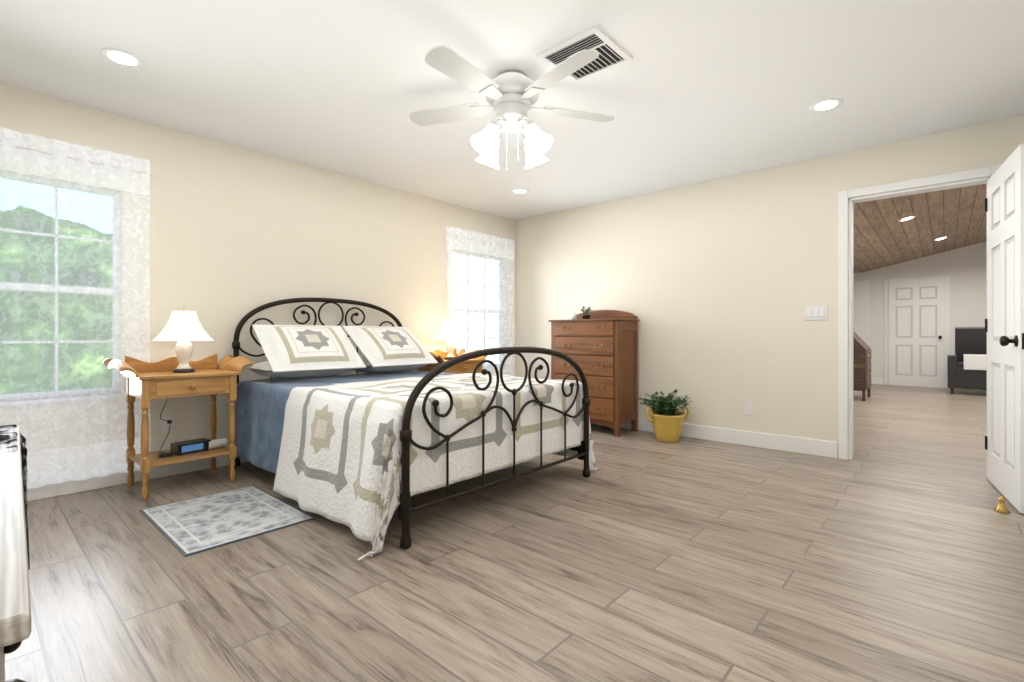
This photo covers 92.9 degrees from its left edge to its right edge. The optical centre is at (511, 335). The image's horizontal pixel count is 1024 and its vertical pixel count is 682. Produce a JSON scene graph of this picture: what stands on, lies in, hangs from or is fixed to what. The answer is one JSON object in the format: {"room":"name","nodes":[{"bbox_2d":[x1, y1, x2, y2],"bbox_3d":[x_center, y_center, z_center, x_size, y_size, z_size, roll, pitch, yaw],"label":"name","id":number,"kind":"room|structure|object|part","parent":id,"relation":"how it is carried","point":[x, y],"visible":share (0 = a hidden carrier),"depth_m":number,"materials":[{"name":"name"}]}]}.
{"room":"bedroom","nodes":[
{"label":"bedroom","id":0,"kind":"room"},
{"bbox_2d":[0,83,515,451],"bbox_3d":[-1.725,-0.235,4.278,0.120,2.440,5.440,0,0,42],"label":"wall","id":1,"kind":"structure","parent":0,"point":[237,234],"depth_m":3.80,"materials":[{"name":"white paint"}]},
{"bbox_2d":[0,170,121,406],"bbox_3d":[-2.917,-0.278,2.916,0.112,1.375,0.900,0,0,42],"label":"window","id":2,"kind":"structure","parent":1,"relation":"in","point":[45,285],"depth_m":3.05,"materials":[{"name":"white plastic"}]},
{"bbox_2d":[0,128,154,488],"bbox_3d":[-2.679,-0.142,3.042,0.048,2.081,0.719,0,0,42],"label":"curtains","id":3,"kind":"object","parent":1,"relation":"hanging from","point":[28,155],"depth_m":3.00,"materials":[{"name":"fabric"}]},
{"bbox_3d":[-1.606,-1.095,4.246,0.012,0.012,5.010,0,0,42],"label":"curtain rod","id":4,"kind":"part","parent":3,"relation":"part of","materials":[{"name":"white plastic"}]},
{"bbox_2d":[26,455,248,501],"bbox_3d":[-1.673,0.920,4.232,0.019,0.130,5.200,0,0,42],"label":"baseboard","id":5,"kind":"structure","parent":1,"relation":"attached to","point":[74,486],"depth_m":3.19,"materials":[{"name":"white"}]},
{"bbox_2d":[163,416,174,432],"bbox_3d":[-2.401,0.625,3.407,0.030,0.114,0.070,0,0,42],"label":"electrical outlet","id":6,"kind":"object","parent":1,"relation":"attached to","point":[167,424],"visible":0.98,"depth_m":3.41,"materials":[{"name":"white plastic"}]},
{"bbox_2d":[451,250,506,369],"bbox_3d":[-0.402,-0.278,5.739,0.112,1.375,0.900,0,0,42],"label":"window","id":7,"kind":"structure","parent":1,"relation":"in","point":[501,286],"depth_m":5.86,"materials":[{"name":"white plastic"}]},
{"bbox_2d":[444,226,516,352],"bbox_3d":[-0.351,-0.497,5.655,0.048,1.370,1.170,0,0,42],"label":"curtains","id":8,"kind":"object","parent":1,"relation":"hanging from","point":[458,239],"depth_m":5.63,"materials":[{"name":"fabric"}]},
{"bbox_2d":[0,0,1023,220],"bbox_3d":[0.000,-1.495,2.742,4.740,0.080,5.440,0,0,42],"label":"ceiling","id":9,"kind":"structure","parent":0,"point":[694,91],"depth_m":2.75,"materials":[{"name":"white paint"}]},
{"bbox_2d":[100,48,144,67],"bbox_3d":[-2.043,-1.452,2.553,0.182,0.005,0.182,0,0,33],"label":"recessed light","id":10,"kind":"object","parent":9,"relation":"in","point":[114,56],"depth_m":2.55,"materials":[{"name":"white"}]},
{"bbox_2d":[410,46,613,171],"bbox_3d":[-0.012,-1.187,2.703,1.220,0.536,1.200,0,0,42],"label":"fan","id":11,"kind":"object","parent":9,"relation":"hanging from","point":[511,96],"visible":1,"depth_m":2.65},
{"bbox_2d":[511,188,528,193],"bbox_3d":[0.080,-1.452,4.907,0.182,0.005,0.182,0,0,33],"label":"recessed light","id":12,"kind":"object","parent":9,"relation":"in","point":[516,191],"depth_m":4.91,"materials":[{"name":"white"}]},
{"bbox_2d":[536,26,632,83],"bbox_3d":[0.380,-1.447,2.537,0.360,0.016,0.360,0,0,42],"label":"ceiling vent","id":13,"kind":"object","parent":9,"relation":"in","point":[612,54],"visible":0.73,"depth_m":2.50,"materials":[{"name":"white plastic"}]},
{"bbox_2d":[809,98,842,112],"bbox_3d":[1.985,-1.452,3.076,0.182,0.005,0.182,0,0,33],"label":"recessed light","id":14,"kind":"object","parent":9,"relation":"in","point":[831,104],"depth_m":3.07,"materials":[{"name":"white"}]},
{"bbox_2d":[5,384,1023,681],"bbox_3d":[2.976,1.015,5.180,5.940,0.060,13.040,0,0,42],"label":"floor","id":15,"kind":"structure","parent":0,"point":[893,550],"depth_m":1.99,"materials":[{"name":"brown wood"}]},
{"bbox_2d":[0,424,30,681],"bbox_3d":[-0.858,0.583,0.460,0.960,0.805,0.578,0,0,44],"label":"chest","id":16,"kind":"object","parent":15,"relation":"on","point":[15,617],"visible":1,"depth_m":0.46,"materials":[{"name":"white wood"}]},
{"bbox_2d":[102,308,252,499],"bbox_3d":[-2.194,0.402,3.230,0.520,1.166,0.758,0,0,42],"label":"nightstand","id":17,"kind":"object","parent":15,"relation":"on","point":[180,374],"visible":1,"depth_m":3.16,"materials":[{"name":"brown wood"}]},
{"bbox_2d":[102,355,252,377],"bbox_3d":[-2.175,0.197,3.213,0.435,0.102,0.758,0,0,42],"label":"tray","id":18,"kind":"object","parent":17,"relation":"on","point":[180,366],"depth_m":3.23,"materials":[{"name":"brown wood"}]},
{"bbox_2d":[151,308,214,373],"bbox_3d":[-2.178,0.033,3.229,0.344,0.428,0.344,0,0,42],"label":"lamp","id":19,"kind":"object","parent":17,"relation":"on","point":[183,327],"depth_m":3.19,"materials":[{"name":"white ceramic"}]},
{"bbox_2d":[140,485,314,556],"bbox_3d":[-1.572,0.982,2.669,0.850,0.007,0.600,0,0,42],"label":"rug","id":20,"kind":"object","parent":15,"relation":"on","point":[188,527],"visible":0.98,"depth_m":2.61,"materials":[{"name":"white fabric"}]},
{"bbox_2d":[232,297,597,559],"bbox_3d":[-0.792,0.331,3.522,2.186,1.311,1.948,0,0,42],"label":"bed","id":21,"kind":"object","parent":15,"relation":"on","point":[375,446],"visible":1,"depth_m":2.82,"materials":[{"name":"white fabric"}]},
{"bbox_2d":[247,357,358,378],"bbox_3d":[-1.611,0.250,3.775,0.680,0.158,0.440,0,0,-44],"label":"pillow","id":22,"kind":"object","parent":21,"relation":"on","point":[264,368],"depth_m":3.62,"materials":[{"name":"white fabric"}]},
{"bbox_2d":[232,370,500,487],"bbox_3d":[-1.077,0.600,3.795,1.151,0.545,1.664,0,0,42],"label":"blanket","id":23,"kind":"object","parent":21,"relation":"on","point":[271,414],"depth_m":3.24,"materials":[{"name":"blue fabric"}]},
{"bbox_2d":[337,354,431,373],"bbox_3d":[-1.119,0.250,4.328,0.440,0.158,0.680,0,0,38],"label":"pillow","id":24,"kind":"object","parent":21,"relation":"on","point":[404,369],"depth_m":4.17,"materials":[{"name":"white fabric"}]},
{"bbox_2d":[272,373,597,559],"bbox_3d":[-0.426,0.650,3.196,1.125,0.674,1.948,0,0,42],"label":"quilt","id":25,"kind":"object","parent":21,"relation":"on","point":[341,458],"depth_m":2.60,"materials":[{"name":"white fabric"}]},
{"bbox_2d":[417,318,489,373],"bbox_3d":[-0.621,0.402,4.949,0.457,1.166,0.758,0,0,42],"label":"nightstand","id":26,"kind":"object","parent":15,"relation":"on","point":[450,331],"visible":0.38,"depth_m":4.89,"materials":[{"name":"brown wood"}]},
{"bbox_2d":[433,318,467,359],"bbox_3d":[-0.628,0.032,4.968,0.344,0.426,0.344,0,0,42],"label":"lamp","id":27,"kind":"object","parent":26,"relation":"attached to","point":[450,330],"depth_m":4.91,"materials":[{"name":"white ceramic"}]},
{"bbox_2d":[417,348,489,361],"bbox_3d":[-0.625,0.197,4.953,0.435,0.102,0.758,0,0,42],"label":"tray","id":28,"kind":"object","parent":26,"relation":"on","point":[440,356],"depth_m":4.97,"materials":[{"name":"brown wood"}]},
{"bbox_2d":[549,306,638,436],"bbox_3d":[0.852,0.336,5.126,0.856,1.298,0.422,0,0,42],"label":"dresser","id":29,"kind":"object","parent":15,"relation":"on","point":[599,348],"visible":0.85,"depth_m":4.90,"materials":[{"name":"brown wood"}]},
{"bbox_2d":[639,389,691,442],"bbox_3d":[1.420,0.744,4.582,0.468,0.482,0.466,0,0,42],"label":"plant","id":30,"kind":"object","parent":15,"relation":"on","point":[667,420],"visible":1,"depth_m":4.48,"materials":[{"name":"green plant"}]},
{"bbox_3d":[1.460,0.828,4.561,0.316,0.315,0.336,0,0,42],"label":"pot","id":31,"kind":"part","parent":30,"relation":"part of","materials":[{"name":"yellow ceramic"}]},
{"bbox_2d":[853,328,871,400],"bbox_3d":[5.394,0.435,7.646,0.392,1.100,0.720,0,0,42],"label":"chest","id":32,"kind":"object","parent":15,"relation":"on","point":[862,368],"visible":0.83,"depth_m":7.35,"materials":[{"name":"brown wood"}]},
{"bbox_2d":[947,327,986,393],"bbox_3d":[7.880,0.422,8.204,0.800,1.126,0.772,0,0,42],"label":"chair","id":33,"kind":"object","parent":15,"relation":"on","point":[967,365],"visible":0.52,"depth_m":8.16,"materials":[{"name":"black leather"}]},
{"bbox_2d":[994,496,1009,513],"bbox_3d":[2.735,0.940,2.715,0.064,0.090,0.061,0,0,42],"label":"door stop","id":34,"kind":"object","parent":15,"relation":"on","point":[1001,507],"visible":1,"depth_m":2.70,"materials":[{"name":"gold metal"}]},
{"bbox_2d":[516,115,1023,441],"bbox_3d":[2.217,-0.685,4.329,5.940,3.340,0.120,0,0,42],"label":"wall","id":35,"kind":"structure","parent":0,"point":[715,286],"depth_m":4.44,"materials":[{"name":"white paint"}]},
{"bbox_2d":[590,418,837,457],"bbox_3d":[1.337,0.920,5.024,3.400,0.130,0.015,0,0,42],"label":"baseboard","id":36,"kind":"structure","parent":35,"relation":"attached to","point":[823,448],"depth_m":4.29,"materials":[{"name":"white"}]},
{"bbox_2d":[745,402,753,415],"bbox_3d":[2.115,0.655,4.334,0.070,0.114,0.008,0,0,42],"label":"electrical outlet","id":37,"kind":"object","parent":35,"relation":"attached to","point":[749,408],"visible":1,"depth_m":4.33,"materials":[{"name":"white plastic"}]},
{"bbox_2d":[804,305,827,319],"bbox_3d":[2.494,-0.185,3.993,0.164,0.116,0.013,0,0,42],"label":"switch plate","id":38,"kind":"object","parent":35,"relation":"attached to","point":[815,312],"visible":1,"depth_m":3.99,"materials":[{"name":"white plastic"}]},
{"bbox_2d":[838,164,1001,459],"bbox_3d":[3.005,-0.083,3.627,0.940,2.135,0.156,0,0,42],"label":"door frame","id":39,"kind":"structure","parent":35,"relation":"attached to","point":[845,327],"depth_m":3.85,"materials":[{"name":"white wood"}]},
{"bbox_2d":[985,143,1023,512],"bbox_3d":[3.033,-0.038,2.987,0.173,2.030,0.782,0,0,35],"label":"door leaf","id":40,"kind":"structure","parent":35,"relation":"in","point":[1004,324],"depth_m":2.93,"materials":[{"name":"white wood"}]},
{"bbox_2d":[853,241,986,377],"bbox_3d":[8.020,-0.715,9.338,3.940,3.400,0.120,0,0,42],"label":"wall","id":41,"kind":"structure","parent":0,"point":[965,268],"depth_m":9.09,"materials":[{"name":"white paint"}]},
{"bbox_2d":[853,275,978,389],"bbox_3d":[7.974,-0.070,9.286,3.700,2.110,0.018,0,0,42],"label":"trim","id":42,"kind":"structure","parent":41,"relation":"attached to","point":[861,309],"depth_m":9.73,"materials":[{"name":"white wood"}]},
{"bbox_2d":[889,279,944,387],"bbox_3d":[7.816,-0.035,9.409,0.840,2.040,0.035,0,0,42],"label":"hall door","id":43,"kind":"structure","parent":41,"relation":"in","point":[916,330],"depth_m":9.38,"materials":[{"name":"white wood"}]},
{"bbox_2d":[853,184,986,272],"bbox_3d":[5.532,-1.667,6.545,3.940,0.744,7.600,0,0,42],"label":"ceiling","id":44,"kind":"structure","parent":0,"point":[884,237],"depth_m":6.74,"materials":[{"name":"brown wood"}]},
{"bbox_2d":[898,216,915,221],"bbox_3d":[5.055,-1.491,6.220,0.177,0.043,0.181,0,0,30],"label":"recessed light","id":45,"kind":"object","parent":44,"relation":"in","point":[907,218],"depth_m":6.23,"materials":[{"name":"white"}]},
{"label":"outside","id":46,"kind":"structure","parent":0,"visible":0},
{"bbox_2d":[0,178,498,394],"bbox_3d":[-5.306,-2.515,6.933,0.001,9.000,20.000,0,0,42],"label":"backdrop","id":47,"kind":"structure","parent":46,"point":[95,285],"depth_m":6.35,"materials":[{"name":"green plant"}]}
]}

